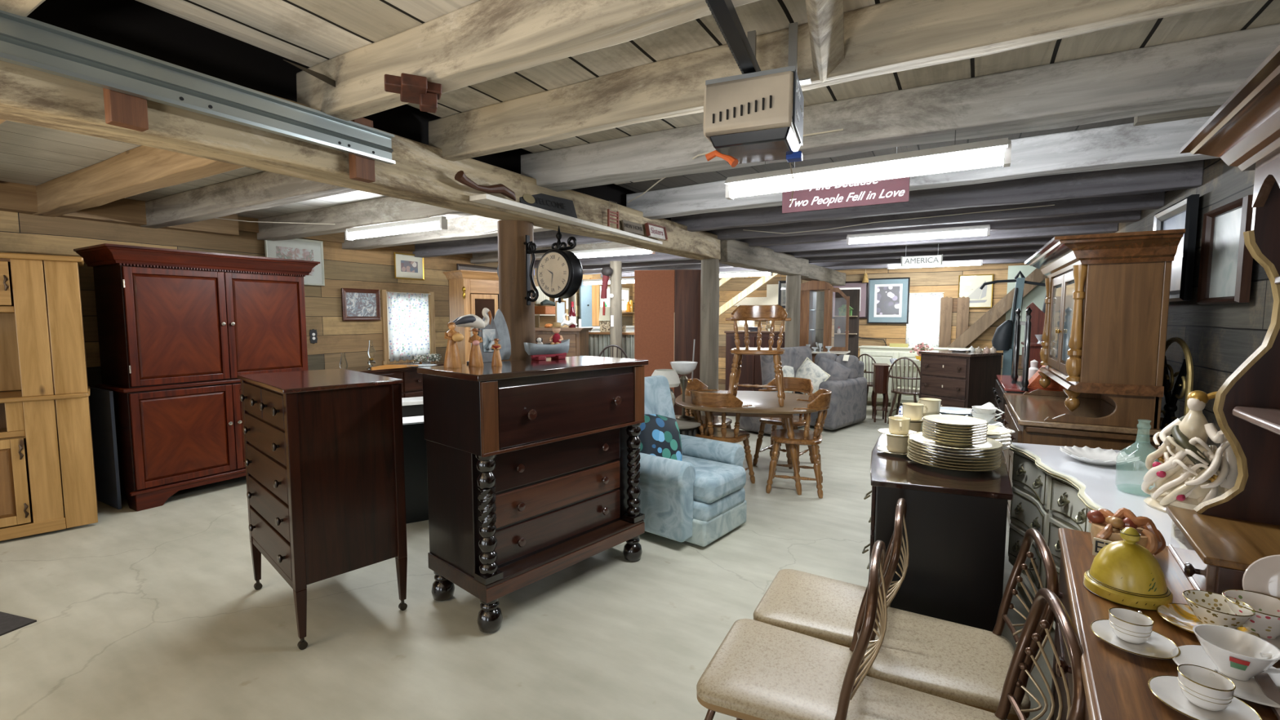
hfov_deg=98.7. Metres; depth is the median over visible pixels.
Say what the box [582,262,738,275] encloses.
joist
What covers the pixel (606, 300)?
window
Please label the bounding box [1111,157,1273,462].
wall
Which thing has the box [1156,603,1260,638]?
saucer
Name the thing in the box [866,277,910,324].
framed picture
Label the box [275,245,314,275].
print
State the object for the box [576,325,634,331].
unit
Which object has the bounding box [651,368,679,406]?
glass lamp
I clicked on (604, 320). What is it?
birdhouse
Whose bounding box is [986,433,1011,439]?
platter
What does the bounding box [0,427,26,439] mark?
shelf
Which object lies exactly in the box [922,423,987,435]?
salad plate
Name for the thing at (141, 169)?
joist
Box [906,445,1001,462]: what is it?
dinner plate
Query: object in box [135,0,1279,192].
ceiling
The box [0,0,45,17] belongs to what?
joist
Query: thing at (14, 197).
trim
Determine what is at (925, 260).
sign
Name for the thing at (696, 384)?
dining chair
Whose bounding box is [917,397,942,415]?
cup
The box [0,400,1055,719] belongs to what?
floor
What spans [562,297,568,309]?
beadboard panel
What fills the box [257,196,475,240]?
joist
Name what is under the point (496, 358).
wooden figurine
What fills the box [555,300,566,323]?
framed picture
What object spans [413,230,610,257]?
joist
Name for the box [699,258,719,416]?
log post
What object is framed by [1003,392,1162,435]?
countertop
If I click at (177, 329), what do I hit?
armoire
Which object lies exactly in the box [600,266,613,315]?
hanging ornament
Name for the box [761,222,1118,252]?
joist
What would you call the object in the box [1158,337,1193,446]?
ornament
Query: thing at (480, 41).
joist
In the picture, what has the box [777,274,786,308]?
framed picture
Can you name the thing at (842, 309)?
house
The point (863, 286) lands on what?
framed picture
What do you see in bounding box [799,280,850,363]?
curio cabinet
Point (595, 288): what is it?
board panel
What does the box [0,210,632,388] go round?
wall
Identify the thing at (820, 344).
crystal piece
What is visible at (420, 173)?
beam
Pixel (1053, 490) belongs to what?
dresser
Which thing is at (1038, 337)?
dish
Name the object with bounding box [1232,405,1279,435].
shelf
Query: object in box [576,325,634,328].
countertop
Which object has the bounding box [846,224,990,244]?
fluorescent light
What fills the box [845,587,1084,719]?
chair
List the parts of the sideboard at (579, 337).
drawer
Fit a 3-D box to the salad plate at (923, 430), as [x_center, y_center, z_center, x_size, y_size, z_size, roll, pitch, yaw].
[1.313,0.314,2.299,0.237,0.023,0.237,3,5,30]
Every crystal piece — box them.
[811,346,817,351]
[818,342,822,351]
[825,346,831,351]
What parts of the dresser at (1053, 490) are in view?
handle, handle, handle, drawer, drawer, drawer, handle, handle, handle, drawer, handle, drawer, handle, drawer, handle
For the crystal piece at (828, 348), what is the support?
on the curio cabinet at (815, 307)
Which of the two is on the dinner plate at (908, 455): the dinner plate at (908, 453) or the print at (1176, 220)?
the dinner plate at (908, 453)
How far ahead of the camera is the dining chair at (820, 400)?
4.63 m
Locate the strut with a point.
(825, 20)
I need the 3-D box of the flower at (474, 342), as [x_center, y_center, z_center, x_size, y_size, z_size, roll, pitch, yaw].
[-0.852,-0.089,2.851,0.036,0.028,0.027,-2,5,-20]
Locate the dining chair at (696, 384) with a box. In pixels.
[680,377,732,428]
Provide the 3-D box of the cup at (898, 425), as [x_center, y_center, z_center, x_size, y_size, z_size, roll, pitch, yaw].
[1.179,0.300,2.485,0.094,0.072,0.113,-1,5,-15]
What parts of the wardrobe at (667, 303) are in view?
panel, panel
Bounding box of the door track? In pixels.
[0,9,395,182]
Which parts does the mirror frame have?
post, foot rail, cross rail, post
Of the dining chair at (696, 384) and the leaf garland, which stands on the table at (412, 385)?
the leaf garland
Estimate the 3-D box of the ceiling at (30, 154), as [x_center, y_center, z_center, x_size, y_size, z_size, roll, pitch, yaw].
[-2.112,-1.436,5.240,3.780,0.040,14.100,3,5,30]
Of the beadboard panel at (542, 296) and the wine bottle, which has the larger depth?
the beadboard panel at (542, 296)
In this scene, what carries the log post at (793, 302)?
on the floor
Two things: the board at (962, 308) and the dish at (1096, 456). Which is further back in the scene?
the board at (962, 308)
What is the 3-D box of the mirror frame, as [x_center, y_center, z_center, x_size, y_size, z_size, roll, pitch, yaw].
[3.269,-0.109,4.693,0.075,0.680,0.611,2,5,27]
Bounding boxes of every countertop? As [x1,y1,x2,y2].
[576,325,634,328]
[588,331,634,334]
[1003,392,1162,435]
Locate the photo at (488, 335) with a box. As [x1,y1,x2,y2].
[482,328,495,351]
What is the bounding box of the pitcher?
[897,405,902,414]
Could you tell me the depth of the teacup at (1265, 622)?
1.12 m
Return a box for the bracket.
[384,72,441,113]
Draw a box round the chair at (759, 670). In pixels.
[696,540,887,719]
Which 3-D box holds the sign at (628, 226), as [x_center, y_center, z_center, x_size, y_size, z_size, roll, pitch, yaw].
[-0.055,-1.018,4.224,0.031,0.086,0.260,3,5,34]
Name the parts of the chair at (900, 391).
leg, leg, seat, leg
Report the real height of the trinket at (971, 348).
0.070 m
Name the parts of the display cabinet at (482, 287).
panel, brass bell pull, cornice, panel, door, rail, door glass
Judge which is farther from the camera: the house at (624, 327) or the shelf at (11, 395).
the house at (624, 327)
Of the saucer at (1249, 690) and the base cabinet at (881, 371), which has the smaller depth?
the saucer at (1249, 690)
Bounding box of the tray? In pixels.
[406,364,437,368]
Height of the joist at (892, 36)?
0.205 m
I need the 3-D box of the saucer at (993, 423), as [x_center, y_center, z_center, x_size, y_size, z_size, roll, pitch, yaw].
[1.765,0.332,2.834,0.184,0.023,0.184,3,5,30]
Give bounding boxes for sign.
[519,193,577,217]
[621,219,644,235]
[644,222,667,239]
[782,146,910,213]
[900,244,942,266]
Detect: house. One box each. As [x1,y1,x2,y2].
[622,325,626,332]
[837,304,853,315]
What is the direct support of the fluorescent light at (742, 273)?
hanging from the joist at (694, 266)
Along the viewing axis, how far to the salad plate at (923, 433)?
2.23 m
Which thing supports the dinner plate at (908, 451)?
on the dinner plate at (908, 453)
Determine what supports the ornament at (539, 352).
on the chest at (533, 466)
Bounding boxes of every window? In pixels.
[386,293,390,359]
[600,285,609,306]
[622,288,629,311]
[737,306,754,326]
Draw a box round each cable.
[213,217,335,224]
[440,229,497,237]
[627,128,843,202]
[742,204,1054,234]
[858,336,886,346]
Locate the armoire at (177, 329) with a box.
[73,243,319,511]
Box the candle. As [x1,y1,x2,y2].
[578,319,581,328]
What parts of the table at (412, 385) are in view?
drawer, carved wood rail, drawer, drawer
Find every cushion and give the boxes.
[681,454,746,503]
[814,352,837,364]
[835,355,858,378]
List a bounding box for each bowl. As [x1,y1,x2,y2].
[748,326,762,331]
[972,405,996,414]
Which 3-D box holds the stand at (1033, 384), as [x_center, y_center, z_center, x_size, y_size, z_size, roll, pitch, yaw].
[3.402,0.113,4.557,0.360,0.260,0.260,3,5,30]
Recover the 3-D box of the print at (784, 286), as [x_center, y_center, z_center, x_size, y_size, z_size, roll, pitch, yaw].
[2.248,-1.002,8.402,0.120,0.280,0.002,3,5,30]
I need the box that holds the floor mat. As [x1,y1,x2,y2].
[0,611,36,635]
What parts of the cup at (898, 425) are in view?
handle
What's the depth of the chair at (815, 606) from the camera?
1.91 m
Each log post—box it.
[497,220,535,361]
[568,293,576,327]
[609,261,622,358]
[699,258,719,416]
[784,275,800,347]
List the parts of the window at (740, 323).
pane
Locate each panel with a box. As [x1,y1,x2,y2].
[534,286,549,303]
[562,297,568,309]
[589,278,599,325]
[733,284,778,306]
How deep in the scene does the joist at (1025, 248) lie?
7.27 m
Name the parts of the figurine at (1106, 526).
twisted handle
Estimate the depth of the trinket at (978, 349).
6.47 m
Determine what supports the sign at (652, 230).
on the shelf at (486, 199)
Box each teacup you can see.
[970,410,1001,424]
[972,405,1004,416]
[1108,607,1154,644]
[1177,664,1235,711]
[1182,589,1255,629]
[1192,623,1279,680]
[1222,589,1279,639]
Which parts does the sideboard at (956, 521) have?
bail handle, bail handle, drawer, drawer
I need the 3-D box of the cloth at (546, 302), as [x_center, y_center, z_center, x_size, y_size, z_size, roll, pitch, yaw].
[-1.579,-0.990,9.456,0.096,0.109,0.374,2,5,25]
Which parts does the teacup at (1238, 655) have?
handle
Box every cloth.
[540,299,555,306]
[889,343,908,347]
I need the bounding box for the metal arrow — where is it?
[283,59,335,87]
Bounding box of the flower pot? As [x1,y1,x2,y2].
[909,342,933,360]
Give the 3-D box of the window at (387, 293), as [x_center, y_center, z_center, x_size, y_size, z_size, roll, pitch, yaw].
[-3.101,-0.453,7.282,0.100,0.840,0.650,3,5,30]
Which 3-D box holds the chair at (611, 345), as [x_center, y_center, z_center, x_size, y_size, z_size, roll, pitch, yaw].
[-0.370,0.370,7.288,0.609,1.125,0.499,0,5,0]
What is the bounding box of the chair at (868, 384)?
[857,353,888,414]
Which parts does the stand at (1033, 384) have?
board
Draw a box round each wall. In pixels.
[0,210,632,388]
[632,262,1029,384]
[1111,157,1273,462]
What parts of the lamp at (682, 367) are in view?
stem, lamp shade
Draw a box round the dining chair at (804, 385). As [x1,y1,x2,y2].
[752,377,813,471]
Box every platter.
[986,424,1012,435]
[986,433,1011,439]
[994,437,1011,442]
[1001,441,1011,446]
[1001,444,1011,450]
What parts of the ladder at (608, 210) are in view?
post, post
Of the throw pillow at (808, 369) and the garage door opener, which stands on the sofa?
the throw pillow at (808, 369)
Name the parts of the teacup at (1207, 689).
handle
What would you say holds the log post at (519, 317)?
on the floor
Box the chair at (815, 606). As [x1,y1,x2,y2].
[753,497,909,648]
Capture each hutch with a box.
[1000,228,1185,525]
[1049,44,1279,719]
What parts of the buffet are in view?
door panel, door, door, door panel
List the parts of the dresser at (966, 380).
drawer, drawer, drawer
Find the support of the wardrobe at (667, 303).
on the floor
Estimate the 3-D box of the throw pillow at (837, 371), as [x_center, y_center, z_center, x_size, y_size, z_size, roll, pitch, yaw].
[2.570,0.214,7.477,0.277,0.499,0.540,-4,6,-42]
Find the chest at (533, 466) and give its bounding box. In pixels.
[417,355,648,632]
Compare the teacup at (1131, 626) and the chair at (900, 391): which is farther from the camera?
the chair at (900, 391)
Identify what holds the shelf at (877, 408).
attached to the base cabinet at (881, 371)
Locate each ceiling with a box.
[0,120,387,218]
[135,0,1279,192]
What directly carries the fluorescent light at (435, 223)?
hanging from the joist at (384, 210)
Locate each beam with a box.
[0,60,720,260]
[719,240,808,276]
[800,263,845,285]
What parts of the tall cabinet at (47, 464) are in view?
door, rail, door panel, rail, door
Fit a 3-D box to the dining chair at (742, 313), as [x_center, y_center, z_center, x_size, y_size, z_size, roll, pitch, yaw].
[1.052,-0.059,4.910,0.571,0.868,0.514,1,5,16]
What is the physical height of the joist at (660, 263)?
0.214 m
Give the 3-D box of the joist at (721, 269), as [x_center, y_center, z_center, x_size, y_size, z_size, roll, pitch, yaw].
[0.875,-1.694,10.149,3.800,0.216,0.131,3,5,30]
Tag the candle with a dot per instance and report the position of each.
(580, 320)
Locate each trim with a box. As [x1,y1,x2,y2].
[0,180,239,235]
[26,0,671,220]
[237,215,634,277]
[381,289,437,364]
[622,311,634,313]
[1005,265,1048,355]
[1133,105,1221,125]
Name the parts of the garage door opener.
chain, rail, plate, pull cord, plate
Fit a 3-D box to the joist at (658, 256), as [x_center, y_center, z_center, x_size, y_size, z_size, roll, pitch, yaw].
[-0.332,-1.531,8.081,3.800,0.215,0.131,3,5,30]
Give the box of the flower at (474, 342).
[472,340,479,345]
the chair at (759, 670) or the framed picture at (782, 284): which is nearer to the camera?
the chair at (759, 670)
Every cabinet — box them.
[0,252,97,541]
[442,269,499,364]
[724,330,785,391]
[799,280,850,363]
[871,363,889,422]
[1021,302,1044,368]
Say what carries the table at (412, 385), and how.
on the floor
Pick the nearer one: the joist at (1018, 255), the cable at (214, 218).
the cable at (214, 218)
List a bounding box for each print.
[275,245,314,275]
[346,292,376,316]
[400,260,417,272]
[782,285,786,303]
[876,286,899,315]
[1163,211,1186,291]
[1208,207,1242,297]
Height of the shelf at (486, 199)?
0.026 m
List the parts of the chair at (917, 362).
leg, seat, rail, rail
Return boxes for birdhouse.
[598,306,609,332]
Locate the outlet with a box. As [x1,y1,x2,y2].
[309,328,317,343]
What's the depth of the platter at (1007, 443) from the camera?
2.52 m
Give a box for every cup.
[885,434,908,453]
[888,416,911,435]
[889,358,896,364]
[902,402,928,420]
[909,421,923,431]
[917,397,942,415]
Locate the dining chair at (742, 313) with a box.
[725,305,791,406]
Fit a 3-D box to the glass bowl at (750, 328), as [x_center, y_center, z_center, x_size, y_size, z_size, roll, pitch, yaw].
[1.748,-0.476,8.459,0.320,0.062,0.320,3,5,30]
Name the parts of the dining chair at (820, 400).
leg, leg, seat, arm rail, leg, crest rail, leg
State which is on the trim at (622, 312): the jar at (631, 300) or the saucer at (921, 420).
the jar at (631, 300)
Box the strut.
[805,0,844,82]
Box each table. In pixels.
[321,360,444,397]
[675,390,819,495]
[675,414,702,436]
[889,364,920,415]
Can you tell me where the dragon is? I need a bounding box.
[560,313,577,326]
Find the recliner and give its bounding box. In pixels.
[638,375,746,546]
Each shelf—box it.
[0,386,90,403]
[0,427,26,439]
[401,396,423,417]
[469,193,662,244]
[534,314,568,327]
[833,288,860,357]
[872,406,885,410]
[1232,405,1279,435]
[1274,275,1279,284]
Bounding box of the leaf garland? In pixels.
[409,353,441,363]
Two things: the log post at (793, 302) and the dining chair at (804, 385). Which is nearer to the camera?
the dining chair at (804, 385)
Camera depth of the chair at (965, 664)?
1.63 m
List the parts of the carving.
post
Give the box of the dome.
[1083,527,1173,610]
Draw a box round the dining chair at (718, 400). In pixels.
[690,390,755,483]
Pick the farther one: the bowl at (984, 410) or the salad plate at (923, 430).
the bowl at (984, 410)
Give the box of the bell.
[862,268,868,282]
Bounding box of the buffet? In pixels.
[858,345,982,403]
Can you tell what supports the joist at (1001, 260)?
attached to the ceiling at (308, 33)
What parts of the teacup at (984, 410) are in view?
handle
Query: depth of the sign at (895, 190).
2.98 m
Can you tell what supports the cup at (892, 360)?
on the table at (898, 366)
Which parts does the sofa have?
seat, arm, frame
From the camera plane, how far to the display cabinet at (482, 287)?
7.05 m
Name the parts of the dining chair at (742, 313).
leg, leg, seat, arm rail, crest rail, leg, leg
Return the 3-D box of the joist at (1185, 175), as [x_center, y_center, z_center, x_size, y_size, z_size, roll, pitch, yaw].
[1.893,-1.239,4.311,3.650,0.206,0.110,3,5,30]
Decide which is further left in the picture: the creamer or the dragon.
the dragon
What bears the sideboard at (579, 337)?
on the floor
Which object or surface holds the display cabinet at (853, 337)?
on the floor
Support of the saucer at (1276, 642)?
on the hutch at (1212, 545)
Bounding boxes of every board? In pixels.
[88,386,121,509]
[938,296,952,347]
[955,296,969,347]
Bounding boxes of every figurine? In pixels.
[444,321,463,368]
[468,328,484,366]
[491,338,502,365]
[536,337,542,344]
[548,322,564,344]
[836,325,840,333]
[1086,507,1165,555]
[1141,390,1238,512]
[1171,415,1210,470]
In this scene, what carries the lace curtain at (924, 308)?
hanging from the window
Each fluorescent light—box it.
[345,216,447,240]
[571,246,655,257]
[582,271,634,284]
[719,270,773,277]
[724,129,1011,199]
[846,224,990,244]
[887,259,982,269]
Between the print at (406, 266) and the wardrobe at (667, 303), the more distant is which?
the print at (406, 266)
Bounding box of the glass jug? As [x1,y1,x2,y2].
[765,320,772,331]
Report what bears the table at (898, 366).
on the floor
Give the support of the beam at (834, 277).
attached to the wall at (927, 279)
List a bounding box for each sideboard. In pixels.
[534,327,593,358]
[862,405,1013,631]
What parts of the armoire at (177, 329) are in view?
waist moulding, door, door panel, door, door panel, moulding, cornice, door, door panel, door, door panel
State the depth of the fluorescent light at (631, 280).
10.07 m
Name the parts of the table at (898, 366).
leg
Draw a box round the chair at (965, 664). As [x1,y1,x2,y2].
[864,528,1058,719]
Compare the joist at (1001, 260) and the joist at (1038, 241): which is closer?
the joist at (1038, 241)
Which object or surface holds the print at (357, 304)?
attached to the framed picture at (357, 304)
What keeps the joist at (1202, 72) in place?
attached to the ceiling at (308, 33)
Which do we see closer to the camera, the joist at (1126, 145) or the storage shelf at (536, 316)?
the joist at (1126, 145)
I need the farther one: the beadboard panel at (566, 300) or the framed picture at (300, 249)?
the beadboard panel at (566, 300)
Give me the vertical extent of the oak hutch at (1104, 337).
1.950 m
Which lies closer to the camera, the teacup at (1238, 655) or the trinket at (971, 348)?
the teacup at (1238, 655)
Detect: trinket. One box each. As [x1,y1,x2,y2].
[968,346,974,351]
[974,346,982,352]
[982,346,990,352]
[989,346,996,352]
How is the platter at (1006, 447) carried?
on the sideboard at (956, 521)
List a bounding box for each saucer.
[876,445,907,455]
[877,427,915,437]
[893,414,923,422]
[987,420,1003,426]
[1089,619,1180,659]
[1147,675,1262,719]
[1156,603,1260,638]
[1170,644,1279,707]
[1242,554,1279,598]
[1260,635,1279,649]
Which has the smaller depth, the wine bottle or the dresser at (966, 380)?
the dresser at (966, 380)
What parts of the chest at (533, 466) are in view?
knob, knob, knob, knob, drawer, drawer, drawer, drawer, knob, knob, knob, knob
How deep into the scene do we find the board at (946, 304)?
9.11 m
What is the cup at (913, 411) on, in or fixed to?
on the saucer at (921, 420)
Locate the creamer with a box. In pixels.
[982,402,995,407]
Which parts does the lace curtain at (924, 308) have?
curtain rod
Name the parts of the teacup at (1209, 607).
handle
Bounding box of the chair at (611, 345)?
[598,344,627,358]
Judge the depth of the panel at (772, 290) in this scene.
10.59 m
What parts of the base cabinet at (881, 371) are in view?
leg, leg, leg, leg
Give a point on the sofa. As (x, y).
(848, 402)
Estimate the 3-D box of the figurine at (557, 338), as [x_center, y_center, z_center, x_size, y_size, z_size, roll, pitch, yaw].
[-0.516,-0.152,3.391,0.093,0.162,0.103,1,5,10]
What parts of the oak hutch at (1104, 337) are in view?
door panel, door, drawer, door, door panel, drawer, door, door panel, door, door panel, counter moulding, moulding, cornice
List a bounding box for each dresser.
[236,368,407,649]
[918,350,1003,408]
[992,374,1033,427]
[1008,442,1172,630]
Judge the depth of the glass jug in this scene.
8.29 m
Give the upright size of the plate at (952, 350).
0.025 m
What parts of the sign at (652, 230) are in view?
frame, frame, frame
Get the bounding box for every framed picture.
[264,238,324,285]
[341,288,380,320]
[393,252,424,279]
[456,263,497,271]
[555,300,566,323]
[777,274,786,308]
[831,280,868,318]
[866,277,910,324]
[957,274,993,308]
[1152,194,1199,302]
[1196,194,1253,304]
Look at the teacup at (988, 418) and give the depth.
2.78 m
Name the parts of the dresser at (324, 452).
knob, knob, knob, knob, leg, knob, drawer, knob, knob, drawer, drawer, drawer, drawer, drawer, knob, knob, knob, knob, knob, leg, leg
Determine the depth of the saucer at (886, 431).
2.50 m
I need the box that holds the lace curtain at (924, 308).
[905,292,944,346]
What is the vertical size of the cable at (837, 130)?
0.053 m
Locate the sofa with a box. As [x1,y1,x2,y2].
[738,346,866,434]
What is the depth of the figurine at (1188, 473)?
1.93 m
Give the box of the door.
[579,280,591,326]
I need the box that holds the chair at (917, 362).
[893,359,920,416]
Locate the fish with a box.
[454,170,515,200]
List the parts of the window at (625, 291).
pane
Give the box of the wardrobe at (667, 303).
[634,269,701,415]
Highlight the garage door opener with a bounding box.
[702,0,811,204]
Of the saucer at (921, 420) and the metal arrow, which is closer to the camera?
the metal arrow
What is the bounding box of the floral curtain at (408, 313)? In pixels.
[386,291,430,361]
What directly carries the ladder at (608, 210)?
on the shelf at (486, 199)
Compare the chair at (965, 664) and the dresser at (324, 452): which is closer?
the chair at (965, 664)
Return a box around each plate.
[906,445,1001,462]
[906,453,1000,471]
[907,437,1002,453]
[907,440,1001,456]
[907,443,1002,459]
[907,448,1001,465]
[907,451,1001,468]
[908,431,1002,450]
[921,426,986,438]
[922,414,987,427]
[922,418,987,430]
[922,421,987,432]
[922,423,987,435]
[922,428,986,440]
[922,431,986,444]
[922,433,986,446]
[939,406,971,415]
[947,349,969,351]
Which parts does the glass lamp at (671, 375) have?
lamp shade, glass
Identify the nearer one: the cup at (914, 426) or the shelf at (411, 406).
the cup at (914, 426)
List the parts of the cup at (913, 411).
handle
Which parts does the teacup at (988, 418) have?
handle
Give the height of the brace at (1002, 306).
2.376 m
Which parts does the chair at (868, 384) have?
seat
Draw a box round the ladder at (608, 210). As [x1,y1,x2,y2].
[607,200,618,228]
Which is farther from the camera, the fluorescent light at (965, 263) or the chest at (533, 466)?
the fluorescent light at (965, 263)
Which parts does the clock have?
wall plate, bracket arm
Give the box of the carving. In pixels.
[452,307,491,364]
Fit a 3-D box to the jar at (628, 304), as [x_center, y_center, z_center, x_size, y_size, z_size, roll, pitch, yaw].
[-0.254,-1.152,11.896,0.100,0.220,0.098,3,5,30]
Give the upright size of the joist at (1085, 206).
0.206 m
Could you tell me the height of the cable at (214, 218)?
0.098 m
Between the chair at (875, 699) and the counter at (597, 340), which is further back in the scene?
the counter at (597, 340)
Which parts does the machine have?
seat post, press arm, lever arm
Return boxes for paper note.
[610,315,613,326]
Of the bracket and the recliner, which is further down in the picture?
the recliner
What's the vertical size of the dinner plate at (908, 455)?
0.023 m
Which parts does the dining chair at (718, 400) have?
crest rail, arm rail, seat, leg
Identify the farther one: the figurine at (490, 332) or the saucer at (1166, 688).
the figurine at (490, 332)
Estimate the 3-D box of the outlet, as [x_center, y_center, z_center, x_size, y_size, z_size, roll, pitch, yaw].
[-3.679,-0.266,6.189,0.009,0.169,0.086,3,5,30]
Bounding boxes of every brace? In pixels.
[719,272,777,315]
[719,273,733,287]
[899,268,1047,404]
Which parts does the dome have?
knob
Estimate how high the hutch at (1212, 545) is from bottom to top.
1.982 m
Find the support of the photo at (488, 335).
attached to the figurine at (490, 332)
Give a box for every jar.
[626,302,630,311]
[629,299,632,311]
[1028,360,1039,379]
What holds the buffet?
on the floor
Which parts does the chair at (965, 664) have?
seat, rail, rod, rod, rod, frame, rod, rod, rod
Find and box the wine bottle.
[568,301,576,327]
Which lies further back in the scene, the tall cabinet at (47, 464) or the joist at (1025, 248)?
the joist at (1025, 248)
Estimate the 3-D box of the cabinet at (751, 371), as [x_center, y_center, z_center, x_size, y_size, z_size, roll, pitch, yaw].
[1.841,0.194,8.492,0.980,1.280,0.460,3,5,30]
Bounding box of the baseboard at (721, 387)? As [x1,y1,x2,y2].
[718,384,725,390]
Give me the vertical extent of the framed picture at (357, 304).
0.380 m
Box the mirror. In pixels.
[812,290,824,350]
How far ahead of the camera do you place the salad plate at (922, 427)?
2.23 m
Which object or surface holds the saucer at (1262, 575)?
on the hutch at (1212, 545)
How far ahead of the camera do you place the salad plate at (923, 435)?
2.23 m
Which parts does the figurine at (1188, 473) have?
arm, arm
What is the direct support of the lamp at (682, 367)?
on the side table at (689, 427)
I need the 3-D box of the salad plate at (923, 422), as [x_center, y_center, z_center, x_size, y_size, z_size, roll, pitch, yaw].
[1.314,0.281,2.296,0.237,0.023,0.237,3,5,30]
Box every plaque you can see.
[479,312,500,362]
[493,308,511,359]
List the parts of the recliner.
arm, arm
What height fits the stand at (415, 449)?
0.735 m
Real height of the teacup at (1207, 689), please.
0.047 m
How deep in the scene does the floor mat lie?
2.69 m
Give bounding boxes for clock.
[524,226,582,305]
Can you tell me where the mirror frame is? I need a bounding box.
[1010,306,1032,391]
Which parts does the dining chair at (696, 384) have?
crest rail, arm rail, seat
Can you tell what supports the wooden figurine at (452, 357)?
on the chest at (533, 466)
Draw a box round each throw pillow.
[638,413,681,461]
[782,365,794,392]
[795,357,830,395]
[816,356,851,380]
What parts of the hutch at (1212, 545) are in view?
door panel, door, knob, knob, drawer, drawer, knob, drawer, cornice, panel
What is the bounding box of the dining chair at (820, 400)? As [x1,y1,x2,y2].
[765,388,831,497]
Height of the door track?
0.260 m
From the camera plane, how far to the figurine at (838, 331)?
8.48 m
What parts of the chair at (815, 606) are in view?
seat, frame, rod, rod, rod, rod, rod, rod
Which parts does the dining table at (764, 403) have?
leg, leg, leg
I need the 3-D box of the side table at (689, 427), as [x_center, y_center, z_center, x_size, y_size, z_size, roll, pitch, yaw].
[0.298,0.825,4.905,0.520,0.585,0.520,3,5,30]
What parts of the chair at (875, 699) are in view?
seat, rail, rod, rod, frame, rod, rod, rod, rod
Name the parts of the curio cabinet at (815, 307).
panel, door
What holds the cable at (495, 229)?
attached to the joist at (471, 224)
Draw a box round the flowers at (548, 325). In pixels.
[544,323,552,328]
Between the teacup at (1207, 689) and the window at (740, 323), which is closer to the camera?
the teacup at (1207, 689)
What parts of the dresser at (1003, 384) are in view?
drawer, drawer, drawer, drawer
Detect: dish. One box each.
[1034,334,1042,343]
[1059,445,1140,466]
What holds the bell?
hanging from the wall at (927, 279)
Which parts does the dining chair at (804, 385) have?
leg, leg, seat, arm rail, crest rail, leg, leg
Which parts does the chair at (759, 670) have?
leg, seat, rail, frame, rod, rod, rod, rod, rod, rod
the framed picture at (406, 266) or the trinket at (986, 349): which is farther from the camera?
the framed picture at (406, 266)
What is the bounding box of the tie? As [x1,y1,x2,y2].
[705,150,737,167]
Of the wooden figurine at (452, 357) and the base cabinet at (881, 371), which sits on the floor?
the base cabinet at (881, 371)
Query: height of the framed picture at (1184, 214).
0.640 m
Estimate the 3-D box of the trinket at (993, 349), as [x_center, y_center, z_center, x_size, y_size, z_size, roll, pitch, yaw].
[4.161,-0.123,6.474,0.072,0.070,0.070,3,5,30]
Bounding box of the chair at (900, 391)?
[886,357,919,423]
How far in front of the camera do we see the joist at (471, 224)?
5.59 m
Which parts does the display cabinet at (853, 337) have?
shelf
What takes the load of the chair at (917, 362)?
on the floor
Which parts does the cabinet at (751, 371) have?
door, door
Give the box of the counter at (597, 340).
[588,331,634,359]
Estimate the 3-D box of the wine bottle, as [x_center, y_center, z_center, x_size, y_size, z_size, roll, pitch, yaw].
[-0.962,-0.647,7.823,0.103,0.372,0.103,3,5,30]
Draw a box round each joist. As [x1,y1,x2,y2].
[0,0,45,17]
[32,145,244,217]
[140,171,356,228]
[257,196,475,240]
[296,0,759,120]
[342,215,551,249]
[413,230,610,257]
[428,0,1253,161]
[470,241,635,264]
[520,23,1279,191]
[533,251,694,268]
[582,259,701,270]
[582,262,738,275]
[600,267,755,277]
[626,115,1218,219]
[671,160,1204,231]
[705,191,1164,240]
[736,209,1141,246]
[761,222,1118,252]
[783,236,1053,257]
[804,244,1044,262]
[808,251,1036,266]
[824,257,1029,270]
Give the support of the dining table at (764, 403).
on the floor
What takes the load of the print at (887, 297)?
attached to the framed picture at (888, 299)
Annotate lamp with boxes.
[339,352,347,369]
[366,340,375,368]
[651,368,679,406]
[670,360,697,420]
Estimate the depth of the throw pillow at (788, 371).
7.17 m
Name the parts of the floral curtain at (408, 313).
curtain rod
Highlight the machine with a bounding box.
[979,270,1046,375]
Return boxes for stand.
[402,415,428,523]
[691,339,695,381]
[1027,365,1066,391]
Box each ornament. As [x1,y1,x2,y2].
[523,338,569,360]
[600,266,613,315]
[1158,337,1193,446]

